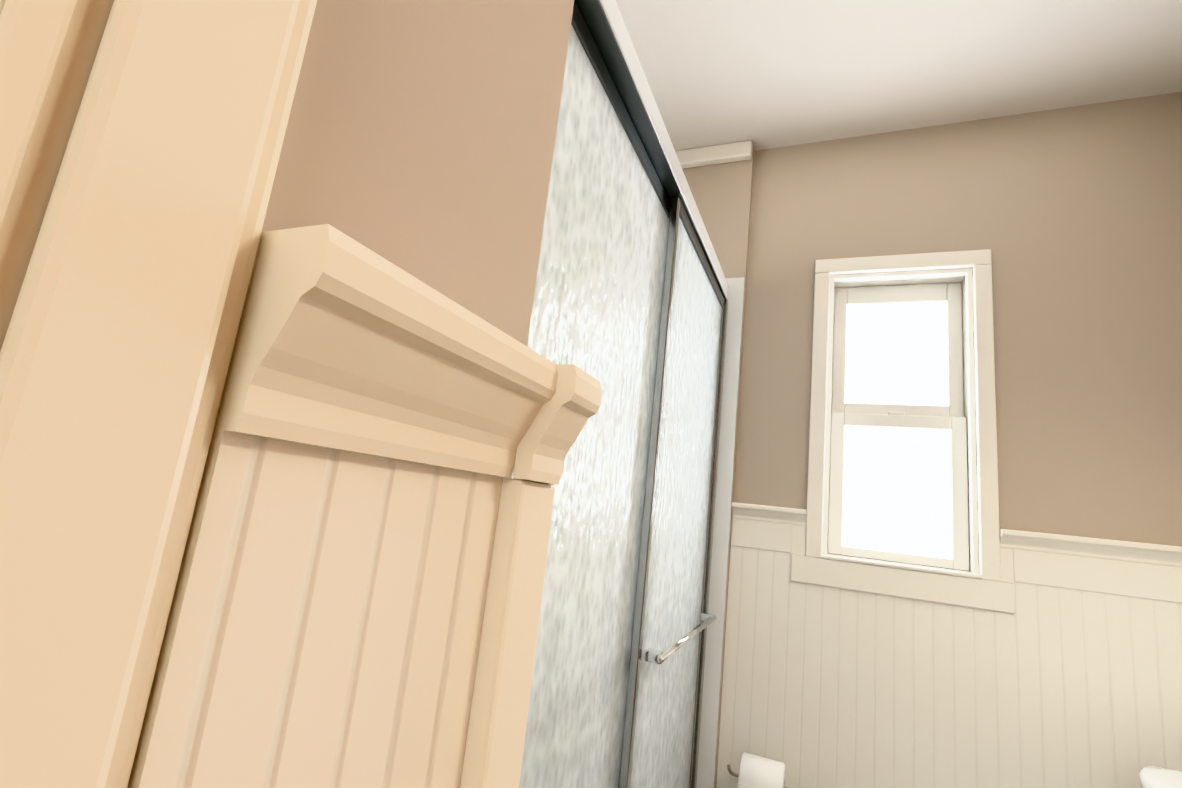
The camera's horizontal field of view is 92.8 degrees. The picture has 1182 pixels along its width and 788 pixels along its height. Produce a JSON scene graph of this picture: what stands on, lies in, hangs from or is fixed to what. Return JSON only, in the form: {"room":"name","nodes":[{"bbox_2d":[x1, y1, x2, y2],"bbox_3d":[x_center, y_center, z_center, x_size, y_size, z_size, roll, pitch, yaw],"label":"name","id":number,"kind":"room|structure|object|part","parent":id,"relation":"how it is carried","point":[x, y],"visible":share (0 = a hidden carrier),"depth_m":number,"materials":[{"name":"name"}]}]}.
{"room":"bathroom","nodes":[
{"label":"bathroom","id":0,"kind":"room"},
{"bbox_2d":[214,0,573,477],"bbox_3d":[-0.118,0.035,0.186,0.100,2.415,0.178,2,-12,23],"label":"wall","id":1,"kind":"structure","parent":0,"point":[419,140],"depth_m":0.20,"materials":[{"name":"beige paint"}]},
{"bbox_2d":[0,0,76,226],"bbox_3d":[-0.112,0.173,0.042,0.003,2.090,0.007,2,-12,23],"label":"door","id":2,"kind":"structure","parent":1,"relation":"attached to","point":[32,34],"depth_m":0.09,"materials":[{"name":"beige wood"}]},
{"bbox_2d":[0,0,299,787],"bbox_3d":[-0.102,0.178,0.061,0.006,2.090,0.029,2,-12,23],"label":"door frame","id":3,"kind":"structure","parent":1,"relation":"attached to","point":[108,346],"depth_m":0.09,"materials":[{"name":"beige wood"}]},
{"bbox_2d":[0,0,316,787],"bbox_3d":[-0.112,0.172,0.063,0.014,2.100,0.051,2,-12,23],"label":"trim","id":4,"kind":"structure","parent":1,"relation":"attached to","point":[22,221],"depth_m":0.10,"materials":[{"name":"beige wood"}]},
{"bbox_2d":[127,430,502,787],"bbox_3d":[-0.129,0.617,0.052,0.015,1.225,0.112,2,-12,23],"label":"wainscot","id":5,"kind":"object","parent":1,"relation":"attached to","point":[323,629],"depth_m":0.14,"materials":[{"name":"beige wood"}]},
{"bbox_2d":[214,224,557,477],"bbox_3d":[-0.045,-0.002,0.168,0.022,0.045,0.112,2,-12,23],"label":"trim","id":6,"kind":"structure","parent":5,"relation":"on","point":[343,342],"depth_m":0.14,"materials":[{"name":"beige wood"}]},
{"bbox_2d":[460,478,554,787],"bbox_3d":[-0.098,0.633,0.114,0.024,1.225,0.030,2,-12,23],"label":"trim","id":7,"kind":"structure","parent":1,"relation":"attached to","point":[494,749],"depth_m":0.21,"materials":[{"name":"beige wood"}]},
{"bbox_2d":[513,364,601,484],"bbox_3d":[-0.012,0.013,0.227,0.022,0.045,0.027,2,-12,23],"label":"trim","id":8,"kind":"structure","parent":1,"relation":"attached to","point":[564,414],"depth_m":0.22,"materials":[{"name":"beige wood"}]},
{"bbox_2d":[615,0,1181,150],"bbox_3d":[-0.167,-1.291,-0.102,2.150,0.050,4.465,2,-12,23],"label":"ceiling","id":9,"kind":"structure","parent":0,"point":[763,74],"depth_m":1.44,"materials":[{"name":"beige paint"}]},
{"bbox_2d":[682,92,1181,787],"bbox_3d":[0.467,0.385,1.633,2.050,2.415,0.130,2,-12,23],"label":"wall","id":10,"kind":"structure","parent":0,"point":[1076,216],"depth_m":1.48,"materials":[{"name":"beige paint"}]},
{"bbox_2d":[675,140,752,168],"bbox_3d":[0.120,-0.796,1.976,0.863,0.055,0.030,2,-12,23],"label":"crown molding","id":11,"kind":"structure","parent":10,"relation":"attached to","point":[718,154],"depth_m":1.84,"materials":[{"name":"white wood"}]},
{"bbox_2d":[716,518,790,787],"bbox_3d":[0.422,0.896,1.481,0.162,1.100,0.012,2,-12,23],"label":"wainscot","id":12,"kind":"structure","parent":10,"relation":"attached to","point":[752,718],"depth_m":1.51,"materials":[{"name":"beige wood"}]},
{"bbox_2d":[731,518,791,552],"bbox_3d":[0.477,0.396,1.578,0.162,0.075,0.016,2,-12,23],"label":"trim","id":13,"kind":"structure","parent":10,"relation":"attached to","point":[762,535],"depth_m":1.57,"materials":[{"name":"white wood"}]},
{"bbox_2d":[732,502,806,525],"bbox_3d":[0.496,0.336,1.574,0.198,0.045,0.036,2,-12,23],"label":"cap","id":14,"kind":"object","parent":10,"relation":"attached to","point":[773,514],"visible":1,"depth_m":1.57,"materials":[{"name":"white wood"}]},
{"bbox_2d":[791,525,805,555],"bbox_3d":[0.569,0.401,1.541,0.035,0.078,0.012,2,-12,23],"label":"wainscot","id":15,"kind":"structure","parent":10,"relation":"attached to","point":[798,539],"depth_m":1.54,"materials":[{"name":"white wood"}]},
{"bbox_2d":[790,249,1015,613],"bbox_3d":[0.838,0.069,1.558,0.500,0.929,0.123,2,-12,23],"label":"window","id":16,"kind":"structure","parent":10,"relation":"in","point":[897,485],"depth_m":1.54,"materials":[{"name":"white wood"}]},
{"bbox_3d":[0.643,0.042,1.594,0.042,0.816,0.018,2,-12,23],"label":"casing","id":17,"kind":"part","parent":16,"relation":"part of","materials":[{"name":"white wood"}]},
{"bbox_3d":[0.863,0.048,1.600,0.260,0.034,0.028,2,-12,23],"label":"sash rail","id":18,"kind":"part","parent":16,"relation":"part of","materials":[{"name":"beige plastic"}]},
{"bbox_3d":[0.881,-0.118,1.631,0.260,0.306,0.006,2,-12,23],"label":"sash glass","id":19,"kind":"part","parent":16,"relation":"part of","materials":[{"name":"white glass"}]},
{"bbox_3d":[0.901,-0.293,1.667,0.260,0.053,0.028,2,-12,23],"label":"sash rail","id":20,"kind":"part","parent":16,"relation":"part of","materials":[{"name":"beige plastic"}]},
{"bbox_3d":[0.827,0.258,1.529,0.260,0.336,0.006,2,-12,23],"label":"sash glass","id":21,"kind":"part","parent":16,"relation":"part of","materials":[{"name":"white glass"}]},
{"bbox_3d":[0.808,0.434,1.495,0.260,0.024,0.028,2,-12,23],"label":"sash rail","id":22,"kind":"part","parent":16,"relation":"part of","materials":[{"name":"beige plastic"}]},
{"bbox_3d":[0.848,0.077,1.566,0.260,0.035,0.028,2,-12,23],"label":"sash rail","id":23,"kind":"part","parent":16,"relation":"part of","materials":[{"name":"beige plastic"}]},
{"bbox_3d":[0.773,0.478,1.432,0.500,0.069,0.020,2,-12,23],"label":"casing","id":24,"kind":"part","parent":16,"relation":"part of","materials":[{"name":"white wood"}]},
{"bbox_3d":[1.010,0.052,1.439,0.040,0.816,0.018,2,-12,23],"label":"casing","id":25,"kind":"part","parent":16,"relation":"part of","materials":[{"name":"white wood"}]},
{"bbox_2d":[1000,548,1013,582],"bbox_3d":[1.002,0.413,1.357,0.026,0.078,0.012,2,-12,23],"label":"wainscot","id":26,"kind":"structure","parent":10,"relation":"attached to","point":[1007,565],"depth_m":1.35,"materials":[{"name":"white wood"}]},
{"bbox_2d":[1000,529,1181,567],"bbox_3d":[1.193,0.355,1.278,0.436,0.045,0.036,2,-12,23],"label":"cap","id":27,"kind":"object","parent":10,"relation":"attached to","point":[1142,553],"visible":1,"depth_m":1.29,"materials":[{"name":"white wood"}]},
{"bbox_2d":[1013,549,1181,602],"bbox_3d":[1.195,0.416,1.274,0.394,0.075,0.016,2,-12,23],"label":"trim","id":28,"kind":"structure","parent":10,"relation":"attached to","point":[1145,581],"depth_m":1.28,"materials":[{"name":"white wood"}]},
{"bbox_2d":[1013,549,1181,787],"bbox_3d":[1.141,0.917,1.177,0.398,1.100,0.012,2,-12,23],"label":"wainscot","id":29,"kind":"structure","parent":10,"relation":"attached to","point":[1099,677],"depth_m":1.24,"materials":[{"name":"beige wood"}]},
{"bbox_3d":[-0.435,1.113,-0.576,2.150,0.050,4.465,2,-12,23],"label":"floor","id":30,"kind":"structure","parent":0,"visible":0},
{"bbox_2d":[511,0,744,787],"bbox_3d":[-0.268,0.427,1.054,0.948,1.950,1.441,2,-12,23],"label":"shower enclosure","id":31,"kind":"object","parent":30,"relation":"on","point":[637,308],"visible":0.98,"depth_m":0.99,"materials":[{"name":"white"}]},
{"bbox_3d":[-0.075,0.365,0.694,0.006,1.720,0.790,2,-12,23],"label":"panel glass","id":32,"kind":"part","parent":31,"relation":"part of","materials":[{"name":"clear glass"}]},
{"bbox_3d":[0.019,-0.477,0.860,0.016,0.030,0.790,2,-12,23],"label":"panel frame rail","id":33,"kind":"part","parent":31,"relation":"part of","materials":[{"name":"grey metal"}]},
{"bbox_3d":[0.135,-0.461,1.103,0.052,0.046,1.415,2,-12,23],"label":"header rail","id":34,"kind":"part","parent":31,"relation":"part of","materials":[{"name":"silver metal"}]},
{"bbox_3d":[0.083,0.445,1.011,0.016,1.756,0.018,2,-12,23],"label":"panel frame rail","id":35,"kind":"part","parent":31,"relation":"part of","materials":[{"name":"silver metal"}]},
{"bbox_3d":[0.191,0.508,1.269,0.006,1.720,0.555,2,-12,23],"label":"panel glass","id":36,"kind":"part","parent":31,"relation":"part of","materials":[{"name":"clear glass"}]},
{"bbox_3d":[0.115,0.478,1.026,0.033,0.020,0.020,2,-12,23],"label":"towel rail post","id":37,"kind":"part","parent":31,"relation":"part of","materials":[{"name":"silver metal"}]},
{"bbox_3d":[0.296,0.576,1.554,0.052,1.760,0.027,2,-12,23],"label":"jamb rail","id":38,"kind":"part","parent":31,"relation":"part of","materials":[{"name":"silver metal"}]},
{"bbox_3d":[0.285,-0.334,1.435,0.016,0.030,0.555,2,-12,23],"label":"panel frame rail","id":39,"kind":"part","parent":31,"relation":"part of","materials":[{"name":"grey metal"}]},
{"bbox_3d":[0.298,0.571,1.527,0.016,1.756,0.018,2,-12,23],"label":"panel frame rail","id":40,"kind":"part","parent":31,"relation":"part of","materials":[{"name":"silver metal"}]},
{"bbox_3d":[0.309,0.591,1.491,0.033,0.020,0.020,2,-12,23],"label":"towel rail post","id":41,"kind":"part","parent":31,"relation":"part of","materials":[{"name":"silver metal"}]},
{"bbox_2d":[727,752,786,787],"bbox_3d":[0.381,1.206,1.291,0.175,0.664,0.156,2,-12,23],"label":"toilet paper stand","id":42,"kind":"object","parent":30,"relation":"on","point":[755,771],"visible":1,"depth_m":1.33,"materials":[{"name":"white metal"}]},
{"bbox_3d":[0.382,1.225,1.297,0.173,0.629,0.008,2,-12,23],"label":"post","id":43,"kind":"part","parent":42,"relation":"part of","materials":[{"name":"brown metal"}]},
{"bbox_2d":[1139,766,1181,787],"bbox_3d":[0.826,1.071,0.866,0.688,0.860,0.428,2,-12,23],"label":"toilet","id":44,"kind":"object","parent":30,"relation":"on","point":[1155,777],"visible":1,"depth_m":1.02,"materials":[{"name":"white ceramic"}]},
{"bbox_3d":[0.742,1.017,1.381,0.357,1.146,0.100,2,-12,23],"label":"wall","id":45,"kind":"structure","parent":0,"visible":0},
{"bbox_2d":[783,581,1020,787],"bbox_3d":[0.719,0.977,1.338,0.501,0.952,0.012,2,-12,23],"label":"wainscot","id":46,"kind":"object","parent":45,"relation":"attached to","point":[885,691],"depth_m":1.38,"materials":[{"name":"beige wood"}]}
]}

